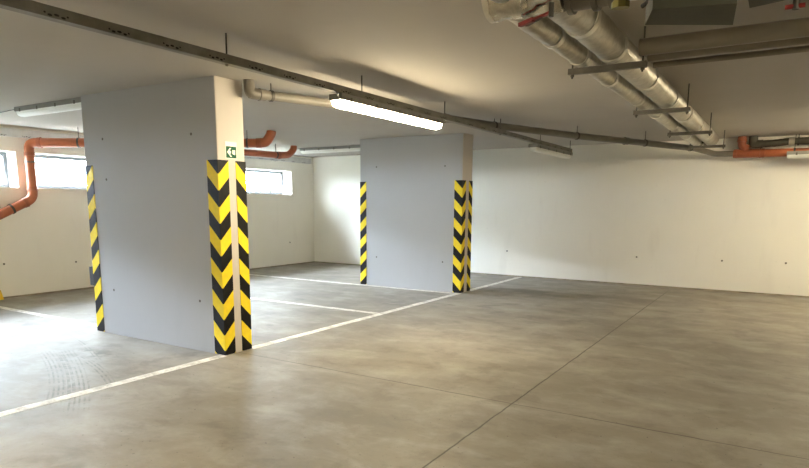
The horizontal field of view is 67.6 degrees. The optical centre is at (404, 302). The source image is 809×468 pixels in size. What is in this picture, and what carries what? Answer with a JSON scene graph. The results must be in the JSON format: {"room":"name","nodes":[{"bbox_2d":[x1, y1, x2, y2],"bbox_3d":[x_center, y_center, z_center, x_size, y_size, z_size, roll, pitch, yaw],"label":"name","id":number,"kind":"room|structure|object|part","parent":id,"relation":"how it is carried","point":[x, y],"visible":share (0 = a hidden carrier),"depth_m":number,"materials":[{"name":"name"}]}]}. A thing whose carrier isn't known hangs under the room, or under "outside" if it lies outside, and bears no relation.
{"room":"parking garage","nodes":[
{"label":"parking garage","id":0,"kind":"room"},
{"bbox_2d":[0,124,314,296],"bbox_3d":[-6.798,-1.199,8.126,0.328,2.582,17.187,6,11,31],"label":"wall","id":1,"kind":"structure","parent":0,"point":[45,246],"depth_m":9.92,"materials":[{"name":"white paint"}]},
{"bbox_2d":[0,152,9,186],"bbox_3d":[-6.614,-1.917,8.560,0.060,0.533,1.818,6,11,31],"label":"window","id":2,"kind":"structure","parent":1,"relation":"in","point":[3,155],"depth_m":9.28,"materials":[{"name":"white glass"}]},
{"bbox_2d":[35,154,86,188],"bbox_3d":[-5.538,-2.187,10.272,0.060,0.533,1.818,6,11,31],"label":"window","id":3,"kind":"structure","parent":1,"relation":"in","point":[37,155],"depth_m":9.99,"materials":[{"name":"white plastic"}]},
{"bbox_2d":[0,127,310,163],"bbox_3d":[-6.558,-2.355,7.920,0.084,0.126,16.200,6,11,31],"label":"cable tray","id":4,"kind":"object","parent":1,"relation":"attached to","point":[9,132],"visible":0.44,"depth_m":9.45,"materials":[{"name":"metal"}]},
{"bbox_2d":[3,261,314,297],"bbox_3d":[-6.680,0.084,8.216,0.012,0.022,16.725,6,11,31],"label":"baseboard","id":5,"kind":"structure","parent":1,"relation":"attached to","point":[312,261],"depth_m":10.02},
{"bbox_2d":[246,169,282,193],"bbox_3d":[-3.402,-2.721,13.672,0.060,0.533,1.818,6,11,31],"label":"window","id":6,"kind":"structure","parent":1,"relation":"in","point":[247,170],"depth_m":14.06,"materials":[{"name":"white plastic"}]},
{"bbox_2d":[81,75,243,354],"bbox_3d":[-2.520,-0.875,6.307,2.094,2.581,0.336,6,11,31],"label":"concrete pillar","id":7,"kind":"structure","parent":0,"point":[148,148],"depth_m":6.06,"materials":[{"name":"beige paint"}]},
{"bbox_2d":[89,266,93,284],"bbox_3d":[-3.517,-0.302,6.889,0.086,0.210,0.105,6,11,31],"label":"junction box","id":8,"kind":"object","parent":7,"relation":"attached to","point":[91,267],"visible":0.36,"depth_m":6.85,"materials":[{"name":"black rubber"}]},
{"bbox_2d":[85,165,104,331],"bbox_3d":[-3.416,-0.587,6.788,0.134,1.842,0.131,6,11,31],"label":"guard","id":9,"kind":"object","parent":7,"relation":"attached to","point":[88,169],"visible":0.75,"depth_m":6.73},
{"bbox_2d":[207,159,235,354],"bbox_3d":[-1.746,-0.411,5.766,0.146,1.842,0.131,6,11,31],"label":"guard","id":10,"kind":"object","parent":7,"relation":"attached to","point":[217,170],"visible":1,"depth_m":5.71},
{"bbox_2d":[225,141,236,158],"bbox_3d":[-1.624,-1.421,5.655,0.007,0.155,0.140,6,11,31],"label":"arrow sign","id":11,"kind":"object","parent":7,"relation":"attached to","point":[230,147],"visible":1,"depth_m":5.65,"materials":[{"name":"white plastic"}]},
{"bbox_3d":[-1.622,-1.402,5.657,0.001,0.106,0.124,6,11,31],"label":"green panel","id":12,"kind":"part","parent":11,"relation":"part of","materials":[{"name":"plastic"}]},
{"bbox_2d":[235,161,251,350],"bbox_3d":[-1.622,-0.439,5.945,0.126,1.842,0.124,6,11,31],"label":"guard","id":13,"kind":"object","parent":7,"relation":"attached to","point":[241,188],"visible":1,"depth_m":5.90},
{"bbox_2d":[0,262,808,467],"bbox_3d":[0.050,0.924,4.157,16.470,0.250,17.187,6,11,31],"label":"floor","id":14,"kind":"structure","parent":0,"point":[523,372],"depth_m":4.97,"materials":[{"name":"concrete"}]},
{"bbox_2d":[0,306,96,326],"bbox_3d":[-4.596,0.181,7.771,2.746,0.002,0.090,6,11,31],"label":"parking line","id":15,"kind":"object","parent":14,"relation":"on","point":[1,307],"visible":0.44,"depth_m":7.74,"materials":[{"name":"white paint"}]},
{"bbox_2d":[0,355,225,416],"bbox_3d":[-3.037,0.838,3.771,0.100,0.002,4.906,6,11,31],"label":"parking line","id":16,"kind":"object","parent":14,"relation":"on","point":[49,401],"visible":1,"depth_m":4.79,"materials":[{"name":"white paint"}]},
{"bbox_2d":[250,297,376,313],"bbox_3d":[-2.392,-0.063,9.374,4.780,0.002,0.090,6,11,31],"label":"parking line","id":17,"kind":"object","parent":14,"relation":"on","point":[250,297],"visible":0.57,"depth_m":8.68,"materials":[{"name":"white paint"}]},
{"bbox_2d":[249,274,452,293],"bbox_3d":[-1.211,-0.360,11.263,4.770,0.002,0.085,6,11,31],"label":"parking line","id":18,"kind":"object","parent":14,"relation":"on","point":[249,274],"visible":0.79,"depth_m":11.04,"materials":[{"name":"white paint"}]},
{"bbox_2d":[252,293,461,348],"bbox_3d":[-0.326,0.159,8.086,0.100,0.002,4.676,6,11,31],"label":"parking line","id":19,"kind":"object","parent":14,"relation":"on","point":[446,296],"visible":0.86,"depth_m":7.42,"materials":[{"name":"white paint"}]},
{"bbox_2d":[470,277,520,290],"bbox_3d":[1.736,-0.356,11.367,0.100,0.002,2.393,6,11,31],"label":"parking line","id":20,"kind":"object","parent":14,"relation":"on","point":[515,277],"visible":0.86,"depth_m":11.31,"materials":[{"name":"white paint"}]},
{"bbox_2d":[0,0,808,156],"bbox_3d":[0.069,-1.896,3.701,16.470,0.300,17.187,6,11,31],"label":"ceiling","id":21,"kind":"structure","parent":0,"point":[426,54],"depth_m":5.08,"materials":[{"name":"paint"}]},
{"bbox_2d":[14,97,81,116],"bbox_3d":[-3.922,-2.232,6.903,1.800,0.108,0.148,6,11,31],"label":"lamp","id":22,"kind":"object","parent":21,"relation":"attached to","point":[71,104],"visible":0.72,"depth_m":6.93,"materials":[{"name":"plastic"}]},
{"bbox_2d":[0,127,275,219],"bbox_3d":[-4.452,-1.728,9.275,4.823,1.894,1.066,-3,10,-20],"label":"drain pipe","id":23,"kind":"object","parent":21,"relation":"attached to","point":[30,144],"visible":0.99,"depth_m":9.15,"materials":[{"name":"plastic"}]},
{"bbox_2d":[21,197,29,207],"bbox_3d":[-5.770,-1.514,9.183,0.160,0.160,0.110,6,11,31],"label":"socket","id":24,"kind":"object","parent":23,"relation":"attached to","point":[25,201],"depth_m":9.14,"materials":[{"name":"orange plastic"}]},
{"bbox_2d":[24,152,35,155],"bbox_3d":[-5.684,-2.243,9.158,0.160,0.050,0.160,6,11,31],"label":"socket","id":25,"kind":"object","parent":23,"relation":"attached to","point":[25,153],"depth_m":9.10,"materials":[{"name":"orange plastic"}]},
{"bbox_2d":[26,187,37,189],"bbox_3d":[-5.702,-1.737,9.255,0.160,0.050,0.160,6,11,31],"label":"socket","id":26,"kind":"object","parent":23,"relation":"attached to","point":[28,188],"depth_m":9.19,"materials":[{"name":"orange plastic"}]},
{"bbox_2d":[36,137,42,147],"bbox_3d":[-5.524,-2.416,9.149,0.052,0.160,0.160,-1,9,-7],"label":"socket","id":27,"kind":"object","parent":23,"relation":"attached to","point":[39,141],"depth_m":9.09,"materials":[{"name":"orange plastic"}]},
{"bbox_2d":[256,138,261,147],"bbox_3d":[-2.296,-2.508,9.525,0.082,0.160,0.160,-1,9,-7],"label":"socket","id":28,"kind":"object","parent":23,"relation":"attached to","point":[258,140],"depth_m":9.46,"materials":[{"name":"orange plastic"}]},
{"bbox_2d":[244,144,296,158],"bbox_3d":[-2.994,-2.752,10.728,0.172,0.300,3.110,6,11,31],"label":"pipe","id":29,"kind":"object","parent":21,"relation":"hanging from","point":[247,152],"visible":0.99,"depth_m":11.46,"materials":[{"name":"plastic"}]},
{"bbox_2d":[0,0,571,151],"bbox_3d":[-1.143,-1.722,4.183,0.062,0.212,15.470,6,11,31],"label":"cable tray","id":30,"kind":"object","parent":21,"relation":"hanging from","point":[28,7],"visible":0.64,"depth_m":3.94,"materials":[{"name":"metal"}]},
{"bbox_3d":[-1.204,-1.707,4.086,0.010,0.212,0.010,-6,11,-35],"label":"hanger rod","id":31,"kind":"part","parent":30,"relation":"part of","materials":[{"name":"metal"}]},
{"bbox_2d":[329,93,443,129],"bbox_3d":[-0.108,-1.823,5.858,0.148,0.108,1.800,6,11,31],"label":"lamp","id":32,"kind":"object","parent":30,"relation":"hanging from","point":[343,101],"visible":1,"depth_m":5.61,"materials":[{"name":"plastic"}]},
{"bbox_2d":[529,143,572,158],"bbox_3d":[2.413,-2.454,9.870,0.148,0.108,1.800,6,11,31],"label":"lamp","id":33,"kind":"object","parent":30,"relation":"hanging from","point":[539,148],"visible":1,"depth_m":9.62,"materials":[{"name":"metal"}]},
{"bbox_2d":[530,147,570,158],"bbox_3d":[2.412,-2.429,9.874,0.120,0.058,1.788,6,11,31],"label":"diffuser","id":34,"kind":"object","parent":33,"relation":"attached to","point":[551,151],"depth_m":9.74,"materials":[{"name":"white plastic"}]},
{"bbox_2d":[299,145,359,153],"bbox_3d":[-1.367,-3.047,12.056,1.800,0.108,0.148,6,11,31],"label":"lamp","id":35,"kind":"object","parent":21,"relation":"attached to","point":[350,148],"visible":0.7,"depth_m":12.06,"materials":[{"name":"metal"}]},
{"bbox_2d":[300,148,359,153],"bbox_3d":[-1.367,-3.022,12.060,1.788,0.058,0.120,6,11,31],"label":"diffuser","id":36,"kind":"object","parent":35,"relation":"attached to","point":[303,150],"depth_m":12.14,"materials":[{"name":"white plastic"}]},
{"bbox_2d":[243,79,732,156],"bbox_3d":[1.809,-2.276,8.053,8.222,0.313,0.720,-5,11,-32],"label":"drain pipe","id":37,"kind":"object","parent":21,"relation":"hanging from","point":[259,94],"visible":0.7,"depth_m":8.18,"materials":[{"name":"plastic"}]},
{"bbox_2d":[258,88,267,100],"bbox_3d":[-1.350,-1.961,5.717,0.071,0.116,0.116,-8,12,-41],"label":"socket","id":38,"kind":"object","parent":37,"relation":"attached to","point":[262,93],"depth_m":5.68,"materials":[{"name":"grey plastic"}]},
{"bbox_2d":[623,137,629,144],"bbox_3d":[3.331,-2.422,9.083,0.073,0.116,0.116,-4,10,-24],"label":"socket","id":39,"kind":"object","parent":37,"relation":"attached to","point":[626,141],"depth_m":9.04,"materials":[{"name":"grey plastic"}]},
{"bbox_2d":[491,0,508,3],"bbox_3d":[-0.673,-1.199,1.000,0.192,0.194,4.285,6,11,31],"label":"riser pipe","id":40,"kind":"object","parent":21,"relation":"attached to","point":[495,1],"visible":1,"depth_m":2.79,"materials":[{"name":"metal"}]},
{"bbox_2d":[481,0,565,26],"bbox_3d":[0.578,-1.449,2.860,0.373,0.285,0.249,6,11,31],"label":"pipe","id":41,"kind":"object","parent":40,"relation":"attached to","point":[494,12],"depth_m":2.84,"materials":[{"name":"metal"}]},
{"bbox_3d":[0.617,-1.325,2.803,0.044,0.059,0.237,-4,10,-26],"label":"lever handle","id":42,"kind":"part","parent":41,"relation":"part of","materials":[{"name":"red metal"}]},
{"bbox_3d":[0.626,-1.309,2.768,0.020,0.010,0.162,-4,10,-27],"label":"lever","id":43,"kind":"part","parent":41,"relation":"part of","materials":[{"name":"red metal"}]},
{"bbox_3d":[0.657,-1.309,2.705,0.023,0.059,0.024,-4,10,-26],"label":"lever stem","id":44,"kind":"part","parent":41,"relation":"part of","materials":[{"name":"metal"}]},
{"bbox_2d":[563,0,612,14],"bbox_3d":[0.869,-1.423,2.763,0.250,0.172,0.172,6,11,31],"label":"pipe","id":45,"kind":"object","parent":41,"relation":"attached to","point":[572,7],"visible":0.78,"depth_m":2.76,"materials":[{"name":"metal"}]},
{"bbox_2d":[611,0,629,9],"bbox_3d":[0.912,-1.339,2.553,0.120,0.178,0.120,6,11,31],"label":"valve","id":46,"kind":"object","parent":45,"relation":"attached to","point":[616,4],"visible":1,"depth_m":2.56,"materials":[{"name":"yellow metal"}]},
{"bbox_2d":[568,26,647,78],"bbox_3d":[1.339,-1.641,3.988,0.505,0.276,0.042,6,11,31],"label":"hanger","id":47,"kind":"object","parent":21,"relation":"hanging from","point":[642,65],"visible":0.8,"depth_m":3.97,"materials":[{"name":"metal"}]},
{"bbox_2d":[507,16,701,145],"bbox_3d":[2.569,-2.002,6.268,0.143,0.144,7.640,6,11,31],"label":"pipe","id":48,"kind":"object","parent":47,"relation":"on","point":[546,31],"visible":0.72,"depth_m":4.09,"materials":[{"name":"metal"}]},
{"bbox_3d":[1.532,-1.621,3.870,0.011,0.277,0.011,2,9,9],"label":"hanger rod","id":49,"kind":"part","parent":47,"relation":"part of","materials":[{"name":"metal"}]},
{"bbox_2d":[633,84,690,117],"bbox_3d":[2.462,-1.922,5.776,0.505,0.276,0.042,6,11,31],"label":"hanger","id":50,"kind":"object","parent":21,"relation":"hanging from","point":[686,110],"visible":0.87,"depth_m":5.75,"materials":[{"name":"metal"}]},
{"bbox_2d":[549,9,718,144],"bbox_3d":[2.747,-2.013,6.154,0.206,0.208,7.640,6,11,31],"label":"pipe","id":51,"kind":"object","parent":50,"relation":"on","point":[596,31],"visible":0.9,"depth_m":3.95,"materials":[{"name":"metal"}]},
{"bbox_3d":[2.655,-1.901,5.658,0.011,0.277,0.011,2,9,9],"label":"hanger rod","id":52,"kind":"part","parent":50,"relation":"part of","materials":[{"name":"metal"}]},
{"bbox_2d":[667,113,711,137],"bbox_3d":[3.549,-2.194,7.505,0.505,0.276,0.042,6,11,31],"label":"hanger","id":53,"kind":"object","parent":21,"relation":"hanging from","point":[709,132],"visible":0.88,"depth_m":7.49,"materials":[{"name":"metal"}]},
{"bbox_2d":[645,0,736,24],"bbox_3d":[1.163,-1.332,2.399,0.360,0.382,0.310,3,10,16],"label":"housing","id":54,"kind":"object","parent":21,"relation":"hanging from","point":[658,12],"visible":1,"depth_m":2.38,"materials":[{"name":"metal"}]},
{"bbox_2d":[630,0,647,8],"bbox_3d":[0.984,-1.303,2.466,0.117,0.170,0.112,6,11,31],"label":"valve","id":55,"kind":"object","parent":54,"relation":"attached to","point":[645,3],"visible":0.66,"depth_m":2.50,"materials":[{"name":"metal"}]},
{"bbox_2d":[688,130,725,149],"bbox_3d":[4.598,-2.456,9.175,0.505,0.276,0.042,6,11,31],"label":"hanger","id":56,"kind":"object","parent":21,"relation":"hanging from","point":[690,147],"visible":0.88,"depth_m":9.15,"materials":[{"name":"metal"}]},
{"bbox_2d":[638,17,808,55],"bbox_3d":[3.409,-1.463,2.698,4.475,0.188,0.116,6,11,31],"label":"duct","id":57,"kind":"object","parent":21,"relation":"hanging from","point":[798,27],"visible":1,"depth_m":3.58,"materials":[{"name":"metal"}]},
{"bbox_2d":[647,37,808,61],"bbox_3d":[3.532,-1.496,2.884,4.465,0.180,0.080,6,11,31],"label":"duct","id":58,"kind":"object","parent":21,"relation":"hanging from","point":[804,40],"visible":0.55,"depth_m":3.78,"materials":[{"name":"metal"}]},
{"bbox_2d":[653,45,808,67],"bbox_3d":[3.626,-1.515,3.030,4.460,0.189,0.051,6,11,31],"label":"duct","id":59,"kind":"object","parent":21,"relation":"hanging from","point":[799,49],"visible":1,"depth_m":3.93,"materials":[{"name":"metal"}]},
{"bbox_2d":[748,0,783,7],"bbox_3d":[1.395,-1.318,2.197,0.235,0.342,0.357,6,11,31],"label":"housing","id":60,"kind":"object","parent":21,"relation":"hanging from","point":[752,3],"visible":1,"depth_m":2.36,"materials":[{"name":"metal"}]},
{"bbox_2d":[785,0,805,9],"bbox_3d":[1.470,-1.127,2.271,0.065,0.052,0.023,6,11,31],"label":"valve","id":61,"kind":"object","parent":60,"relation":"attached to","point":[796,4],"visible":1,"depth_m":2.26,"materials":[{"name":"metal"}]},
{"bbox_3d":[1.472,-1.127,2.270,0.024,0.052,0.023,6,11,31],"label":"valve stem","id":62,"kind":"part","parent":61,"relation":"part of","materials":[{"name":"metal"}]},
{"bbox_2d":[733,134,808,157],"bbox_3d":[8.263,-2.214,8.209,6.691,0.396,0.152,6,11,31],"label":"pipe","id":63,"kind":"object","parent":21,"relation":"hanging from","point":[743,151],"visible":0.98,"depth_m":9.75,"materials":[{"name":"plastic"}]},
{"bbox_2d":[737,138,746,141],"bbox_3d":[5.515,-2.639,9.869,0.152,0.050,0.152,6,11,31],"label":"socket","id":64,"kind":"object","parent":63,"relation":"attached to","point":[739,139],"depth_m":9.81,"materials":[{"name":"orange plastic"}]},
{"bbox_2d":[759,148,764,157],"bbox_3d":[5.769,-2.404,9.746,0.070,0.152,0.152,6,11,31],"label":"socket","id":65,"kind":"object","parent":63,"relation":"attached to","point":[761,151],"depth_m":9.70,"materials":[{"name":"orange plastic"}]},
{"bbox_2d":[749,134,808,147],"bbox_3d":[8.350,-2.303,8.140,6.486,0.197,0.132,6,11,31],"label":"insulated pipe","id":66,"kind":"object","parent":21,"relation":"hanging from","point":[754,142],"visible":1,"depth_m":9.59,"materials":[{"name":"metal"}]},
{"bbox_2d":[360,133,472,292],"bbox_3d":[0.165,-1.536,10.519,2.029,2.581,0.360,6,11,31],"label":"concrete pillar","id":67,"kind":"structure","parent":0,"point":[410,180],"depth_m":10.31,"materials":[{"name":"beige paint"}]},
{"bbox_2d":[360,182,366,284],"bbox_3d":[-0.711,-1.244,10.973,0.134,1.842,0.131,6,11,31],"label":"guard","id":68,"kind":"object","parent":67,"relation":"attached to","point":[363,237],"visible":1,"depth_m":10.93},
{"bbox_2d":[452,180,465,292],"bbox_3d":[0.905,-1.074,9.985,0.146,1.842,0.131,6,11,31],"label":"guard","id":69,"kind":"object","parent":67,"relation":"attached to","point":[460,185],"visible":1,"depth_m":9.93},
{"bbox_2d":[466,181,472,290],"bbox_3d":[1.042,-1.105,10.184,0.126,1.842,0.124,6,11,31],"label":"guard","id":70,"kind":"object","parent":67,"relation":"attached to","point":[470,182],"visible":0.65,"depth_m":10.14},
{"bbox_2d":[313,135,808,295],"bbox_3d":[4.579,-1.585,11.006,15.944,2.582,0.252,6,11,31],"label":"wall","id":71,"kind":"structure","parent":0,"point":[617,213],"depth_m":11.14,"materials":[{"name":"white paint"}]},
{"bbox_2d":[315,261,808,297],"bbox_3d":[4.501,-0.304,11.101,15.944,0.022,0.012,6,11,31],"label":"baseboard","id":72,"kind":"structure","parent":71,"relation":"attached to","point":[315,261],"depth_m":11.23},
{"bbox_2d":[787,151,808,158],"bbox_3d":[6.695,-2.199,8.911,1.800,0.108,0.148,6,11,31],"label":"lamp","id":73,"kind":"object","parent":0,"point":[790,154],"visible":1,"depth_m":9.26,"materials":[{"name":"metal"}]},
{"bbox_2d":[787,154,808,158],"bbox_3d":[6.695,-2.174,8.915,1.788,0.058,0.120,6,11,31],"label":"diffuser","id":74,"kind":"object","parent":73,"relation":"attached to","point":[790,156],"depth_m":9.27,"materials":[{"name":"white plastic"}]},
{"label":"outside","id":75,"kind":"structure","parent":0,"visible":0},
{"bbox_3d":[-19.313,-5.697,35.067,49.710,0.300,80.000,6,11,31],"label":"lawn","id":76,"kind":"structure","parent":75,"visible":0},
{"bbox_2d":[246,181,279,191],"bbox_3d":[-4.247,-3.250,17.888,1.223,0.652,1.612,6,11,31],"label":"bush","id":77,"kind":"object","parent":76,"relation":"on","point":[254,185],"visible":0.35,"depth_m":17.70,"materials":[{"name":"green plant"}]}
]}

